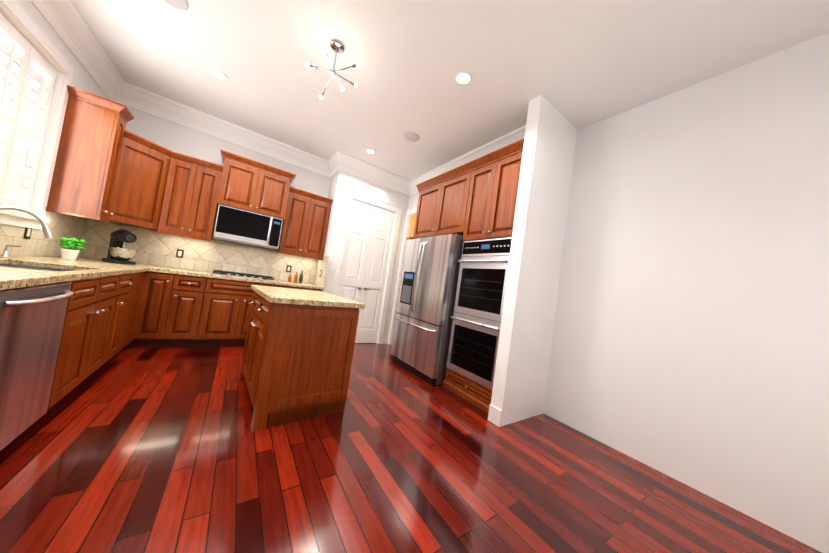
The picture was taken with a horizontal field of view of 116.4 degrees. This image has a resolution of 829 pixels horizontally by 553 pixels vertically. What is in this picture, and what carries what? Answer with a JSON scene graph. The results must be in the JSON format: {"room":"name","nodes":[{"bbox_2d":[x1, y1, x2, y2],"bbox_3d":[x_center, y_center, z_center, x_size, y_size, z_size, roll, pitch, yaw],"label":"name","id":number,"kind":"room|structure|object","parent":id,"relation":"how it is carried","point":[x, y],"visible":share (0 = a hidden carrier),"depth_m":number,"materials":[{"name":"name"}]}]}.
{"room":"kitchen","nodes":[
{"label":"kitchen","id":0,"kind":"room"},
{"bbox_2d":[0,343,821,552],"bbox_3d":[-0.157,1.231,2.285,5.940,0.060,5.760,9,-3,-34],"label":"floor","id":1,"kind":"structure","parent":0,"point":[148,450],"depth_m":1.46,"materials":[{"name":"brown wood"}]},
{"bbox_2d":[0,282,73,450],"bbox_3d":[-2.141,0.434,1.069,0.758,0.868,0.600,9,-3,-34],"label":"dishwasher","id":2,"kind":"object","parent":1,"relation":"on","point":[32,318],"visible":0.98,"depth_m":1.25,"materials":[{"name":"metal"}]},
{"bbox_2d":[6,264,129,408],"bbox_3d":[-2.618,0.388,1.652,0.736,0.876,0.896,9,-3,-34],"label":"base cabinet","id":3,"kind":"object","parent":1,"relation":"on","point":[107,318],"depth_m":1.79,"materials":[{"name":"brown wood"}]},
{"bbox_2d":[0,264,33,271],"bbox_3d":[-2.098,-0.025,1.091,0.420,0.040,0.699,9,-3,-34],"label":"countertop","id":4,"kind":"structure","parent":3,"relation":"on","point":[2,269],"depth_m":1.36,"materials":[{"name":"stone"}]},
{"bbox_2d":[0,272,88,289],"bbox_3d":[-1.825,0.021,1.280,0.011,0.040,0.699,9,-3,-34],"label":"countertop","id":5,"kind":"structure","parent":3,"relation":"on","point":[11,282],"depth_m":1.23,"materials":[{"name":"stone"}]},
{"bbox_2d":[118,272,141,351],"bbox_3d":[-2.926,0.362,2.105,0.736,0.876,0.480,9,-3,-34],"label":"base cabinet","id":6,"kind":"object","parent":1,"relation":"on","point":[135,278],"depth_m":2.60,"materials":[{"name":"brown wood"}]},
{"bbox_2d":[130,271,153,347],"bbox_3d":[-3.344,0.327,2.719,0.736,0.876,1.129,9,-3,-34],"label":"base cabinet","id":7,"kind":"object","parent":1,"relation":"on","point":[144,292],"depth_m":2.85,"materials":[{"name":"brown wood"}]},
{"bbox_2d":[0,255,160,278],"bbox_3d":[-2.765,-0.084,1.992,0.750,0.040,2.941,9,-3,-34],"label":"countertop","id":8,"kind":"structure","parent":7,"relation":"on","point":[80,268],"depth_m":1.98,"materials":[{"name":"stone"}]},
{"bbox_2d":[0,206,53,257],"bbox_3d":[-2.777,-0.301,1.806,0.334,0.368,0.346,9,-3,-34],"label":"faucet","id":9,"kind":"object","parent":8,"relation":"on","point":[47,233],"visible":1,"depth_m":1.82,"materials":[{"name":"silver metal"}]},
{"bbox_2d":[0,265,66,271],"bbox_3d":[-2.493,0.064,1.652,0.452,0.200,0.662,9,-3,-34],"label":"sink","id":10,"kind":"object","parent":8,"relation":"in","point":[24,267],"visible":0.04,"depth_m":1.86,"materials":[{"name":"metal"}]},
{"bbox_2d":[59,237,85,259],"bbox_3d":[-3.265,-0.266,2.451,0.149,0.211,0.145,9,-3,-34],"label":"plant pot","id":11,"kind":"object","parent":8,"relation":"on","point":[71,246],"visible":1,"depth_m":2.42,"materials":[{"name":"white"}]},
{"bbox_2d":[83,259,149,265],"bbox_3d":[-3.369,-0.132,2.959,0.420,0.040,0.661,9,-3,-34],"label":"countertop","id":12,"kind":"structure","parent":7,"relation":"on","point":[83,259],"depth_m":2.95,"materials":[{"name":"stone"}]},
{"bbox_2d":[102,229,137,264],"bbox_3d":[-3.315,-0.342,2.908,0.296,0.383,0.327,9,-3,-34],"label":"stand mixer","id":13,"kind":"object","parent":12,"relation":"on","point":[119,252],"visible":1,"depth_m":2.85,"materials":[{"name":"black plastic"}]},
{"bbox_2d":[142,272,181,346],"bbox_3d":[-3.106,0.378,3.179,0.325,0.876,0.638,9,-3,-34],"label":"base cabinet","id":14,"kind":"object","parent":1,"relation":"on","point":[165,289],"depth_m":2.95,"materials":[{"name":"brown wood"}]},
{"bbox_2d":[170,275,213,346],"bbox_3d":[-2.904,0.412,3.318,0.430,0.876,0.638,9,-3,-34],"label":"base cabinet","id":15,"kind":"object","parent":1,"relation":"on","point":[197,292],"depth_m":3.11,"materials":[{"name":"brown wood"}]},
{"bbox_2d":[206,278,277,346],"bbox_3d":[-2.504,0.478,3.594,0.830,0.876,0.638,9,-3,-34],"label":"base cabinet","id":16,"kind":"object","parent":1,"relation":"on","point":[230,307],"depth_m":3.31,"materials":[{"name":"brown wood"}]},
{"bbox_2d":[239,291,358,431],"bbox_3d":[-1.099,0.627,2.322,0.700,0.875,0.984,10,-3,-39],"label":"kitchen island","id":17,"kind":"object","parent":1,"relation":"on","point":[296,363],"visible":0.98,"depth_m":1.94,"materials":[{"name":"brown wood"}]},
{"bbox_2d":[251,285,364,308],"bbox_3d":[-1.016,0.176,2.355,0.720,0.040,1.030,10,-3,-39],"label":"island countertop","id":18,"kind":"structure","parent":17,"relation":"on","point":[279,295],"depth_m":2.08,"materials":[{"name":"stone"}]},
{"bbox_2d":[278,285,322,290],"bbox_3d":[-1.930,0.574,3.991,0.719,0.876,0.638,9,-3,-34],"label":"base cabinet","id":19,"kind":"object","parent":1,"relation":"on","point":[282,286],"depth_m":3.76,"materials":[{"name":"brown wood"}]},
{"bbox_2d":[155,267,323,289],"bbox_3d":[-2.337,0.041,3.679,1.882,0.040,0.646,9,-3,-34],"label":"countertop","id":20,"kind":"structure","parent":19,"relation":"on","point":[157,269],"depth_m":3.34,"materials":[{"name":"stone"}]},
{"bbox_2d":[210,270,275,280],"bbox_3d":[-2.406,-0.016,3.642,0.740,0.046,0.454,9,-3,-34],"label":"cooktop","id":21,"kind":"object","parent":20,"relation":"in","point":[236,274],"visible":1,"depth_m":3.52,"materials":[{"name":"metal"}]},
{"bbox_2d":[293,272,297,282],"bbox_3d":[-1.917,0.010,4.154,0.056,0.170,0.056,9,-3,-34],"label":"bottle","id":22,"kind":"object","parent":20,"relation":"on","point":[295,277],"visible":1,"depth_m":4.13,"materials":[{"name":"orange glass"}]},
{"bbox_2d":[299,271,302,282],"bbox_3d":[-1.862,0.005,4.227,0.056,0.200,0.056,9,-3,-34],"label":"bottle","id":23,"kind":"object","parent":20,"relation":"on","point":[301,278],"visible":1,"depth_m":4.21,"materials":[{"name":"grey"}]},
{"bbox_2d":[391,234,462,384],"bbox_3d":[0.320,0.395,3.615,0.841,1.821,0.996,9,-3,-34],"label":"refrigerator","id":24,"kind":"object","parent":1,"relation":"on","point":[425,311],"visible":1,"depth_m":3.23,"materials":[{"name":"metal"}]},
{"bbox_2d":[442,368,491,412],"bbox_3d":[0.815,1.258,2.924,0.617,0.205,0.720,9,-3,-34],"label":"base cabinet","id":25,"kind":"object","parent":1,"relation":"on","point":[475,394],"depth_m":2.73,"materials":[{"name":"brown wood"}]},
{"bbox_2d":[446,237,511,391],"bbox_3d":[0.887,0.385,2.923,0.632,1.530,0.704,9,-3,-34],"label":"double oven","id":26,"kind":"object","parent":25,"relation":"on","point":[476,317],"visible":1,"depth_m":2.75,"materials":[{"name":"metal"}]},
{"bbox_2d":[0,0,828,552],"bbox_3d":[0.067,-0.357,2.346,5.940,3.150,5.760,9,-3,-34],"label":"wall","id":27,"kind":"structure","parent":0,"point":[666,304],"depth_m":2.10,"materials":[{"name":"paint"}]},
{"bbox_2d":[0,32,41,200],"bbox_3d":[-2.955,-1.166,1.673,0.005,1.314,1.372,9,-3,-34],"label":"window","id":28,"kind":"structure","parent":27,"relation":"in","point":[22,122],"depth_m":2.13,"materials":[{"name":"white"}]},
{"bbox_2d":[0,12,56,213],"bbox_3d":[-2.915,-1.160,1.700,0.053,1.308,1.366,9,-3,-34],"label":"window shutters","id":29,"kind":"object","parent":28,"relation":"attached to","point":[19,80],"visible":0.96,"depth_m":2.04,"materials":[{"name":"white wood"}]},
{"bbox_2d":[23,227,31,238],"bbox_3d":[-3.320,-0.379,2.208,0.008,0.116,0.072,9,-3,-34],"label":"electrical outlet","id":30,"kind":"object","parent":27,"relation":"attached to","point":[27,233],"visible":0.82,"depth_m":2.20,"materials":[{"name":"brown metal"}]},
{"bbox_2d":[0,0,73,229],"bbox_3d":[-2.886,-1.152,1.689,0.170,1.530,1.567,9,-3,-34],"label":"window frame","id":31,"kind":"structure","parent":27,"relation":"attached to","point":[14,13],"depth_m":2.27,"materials":[{"name":"white wood"}]},
{"bbox_2d":[30,0,125,105],"bbox_3d":[-2.020,-2.080,0.827,0.118,0.235,5.520,9,-3,-34],"label":"crown molding","id":32,"kind":"structure","parent":27,"relation":"attached to","point":[67,22],"depth_m":2.39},
{"bbox_2d":[45,85,222,240],"bbox_3d":[-3.032,-1.115,3.006,1.174,1.167,0.868,9,-3,-34],"label":"upper cabinet","id":33,"kind":"object","parent":27,"relation":"attached to","point":[108,168],"visible":0.98,"depth_m":2.78,"materials":[{"name":"brown wood"}]},
{"bbox_2d":[164,0,187,9],"bbox_3d":[-1.850,-2.128,1.945,0.208,0.007,0.210,9,-3,-34],"label":"air vent","id":34,"kind":"object","parent":27,"relation":"in","point":[180,4],"visible":1,"depth_m":2.00,"materials":[{"name":"grey"}]},
{"bbox_2d":[176,249,183,257],"bbox_3d":[-3.174,-0.310,3.476,0.072,0.116,0.008,9,-3,-34],"label":"electrical outlet","id":35,"kind":"object","parent":27,"relation":"attached to","point":[179,253],"visible":1,"depth_m":3.47,"materials":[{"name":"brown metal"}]},
{"bbox_2d":[211,69,227,80],"bbox_3d":[-2.066,-2.129,2.719,0.142,0.006,0.144,9,-3,-34],"label":"recessed light","id":36,"kind":"object","parent":27,"relation":"in","point":[218,74],"visible":1,"depth_m":2.71,"materials":[{"name":"white"}]},
{"bbox_2d":[122,82,332,177],"bbox_3d":[-2.461,-2.028,3.801,2.520,0.235,0.118,9,-3,-34],"label":"crown molding","id":37,"kind":"structure","parent":27,"relation":"attached to","point":[135,97],"depth_m":3.59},
{"bbox_2d":[217,149,295,220],"bbox_3d":[-2.297,-1.240,3.729,0.904,0.680,0.488,9,-3,-34],"label":"upper cabinet","id":38,"kind":"object","parent":27,"relation":"attached to","point":[244,186],"visible":1,"depth_m":3.54,"materials":[{"name":"brown wood"}]},
{"bbox_2d":[213,204,282,249],"bbox_3d":[-2.383,-0.681,3.717,0.760,0.443,0.461,9,-3,-34],"label":"microwave","id":39,"kind":"object","parent":38,"relation":"attached to","point":[239,226],"visible":1,"depth_m":3.55,"materials":[{"name":"metal"}]},
{"bbox_2d":[286,265,291,272],"bbox_3d":[-2.073,-0.126,4.236,0.072,0.116,0.008,9,-3,-34],"label":"electrical outlet","id":40,"kind":"object","parent":27,"relation":"attached to","point":[288,268],"visible":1,"depth_m":4.23,"materials":[{"name":"brown metal"}]},
{"bbox_2d":[277,187,332,259],"bbox_3d":[-1.778,-0.813,4.168,0.654,1.007,0.388,9,-3,-34],"label":"upper cabinet","id":41,"kind":"object","parent":27,"relation":"attached to","point":[305,223],"visible":0.98,"depth_m":4.03,"materials":[{"name":"brown wood"}]},
{"bbox_2d":[329,269,333,276],"bbox_3d":[-1.332,-0.056,4.140,0.072,0.116,0.012,9,-3,-34],"label":"switch plate","id":42,"kind":"object","parent":27,"relation":"attached to","point":[331,273],"visible":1,"depth_m":4.14,"materials":[{"name":"white plastic"}]},
{"bbox_2d":[304,39,359,99],"bbox_3d":[-0.673,-1.739,2.159,0.454,0.433,0.378,9,-3,-34],"label":"pendant light","id":43,"kind":"object","parent":27,"relation":"hanging from","point":[336,46],"visible":1,"depth_m":2.15,"materials":[{"name":"silver metal"}]},
{"bbox_2d":[326,154,337,175],"bbox_3d":[-1.346,-1.853,4.278,0.118,0.235,0.360,9,-3,-34],"label":"crown molding","id":44,"kind":"structure","parent":27,"relation":"attached to","point":[329,171],"depth_m":4.41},
{"bbox_2d":[337,199,394,342],"bbox_3d":[-0.869,-0.044,4.481,0.864,2.416,0.082,9,-3,-34],"label":"pantry door","id":45,"kind":"structure","parent":27,"relation":"in","point":[363,273],"depth_m":4.51,"materials":[{"name":"white wood"}]},
{"bbox_2d":[330,150,409,195],"bbox_3d":[-0.699,-1.757,4.410,1.348,0.235,0.118,9,-3,-34],"label":"crown molding","id":46,"kind":"structure","parent":27,"relation":"attached to","point":[344,162],"depth_m":4.38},
{"bbox_2d":[366,149,374,153],"bbox_3d":[-0.663,-1.887,3.881,0.142,0.006,0.144,9,-3,-34],"label":"recessed light","id":47,"kind":"object","parent":27,"relation":"in","point":[370,151],"visible":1,"depth_m":3.88,"materials":[{"name":"white"}]},
{"bbox_2d":[331,188,416,344],"bbox_3d":[-0.632,-0.082,4.248,1.294,2.555,0.820,9,-3,-34],"label":"door frame","id":48,"kind":"structure","parent":27,"relation":"attached to","point":[351,194],"depth_m":4.70,"materials":[{"name":"white wood"}]},
{"bbox_2d":[404,132,418,141],"bbox_3d":[-0.040,-1.819,3.352,0.208,0.007,0.210,9,-3,-34],"label":"air vent","id":49,"kind":"object","parent":27,"relation":"in","point":[411,136],"visible":1,"depth_m":3.34,"materials":[{"name":"grey"}]},
{"bbox_2d":[410,171,469,238],"bbox_3d":[0.581,-0.902,3.786,0.617,0.760,1.130,9,-3,-34],"label":"upper cabinet","id":50,"kind":"object","parent":27,"relation":"attached to","point":[441,207],"depth_m":3.55,"materials":[{"name":"brown wood"}]},
{"bbox_2d":[455,72,470,84],"bbox_3d":[0.443,-1.791,2.326,0.142,0.006,0.144,9,-3,-34],"label":"recessed light","id":51,"kind":"object","parent":27,"relation":"in","point":[463,78],"visible":1,"depth_m":2.32,"materials":[{"name":"white"}]},
{"bbox_2d":[406,125,525,195],"bbox_3d":[0.623,-1.595,3.779,0.118,0.235,2.662,9,-3,-34],"label":"crown molding","id":52,"kind":"structure","parent":27,"relation":"attached to","point":[518,134],"depth_m":3.52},
{"bbox_2d":[462,147,522,240],"bbox_3d":[1.105,-0.802,3.003,0.617,0.872,0.752,9,-3,-34],"label":"upper cabinet","id":53,"kind":"object","parent":27,"relation":"attached to","point":[477,204],"depth_m":2.82,"materials":[{"name":"brown wood"}]}
]}

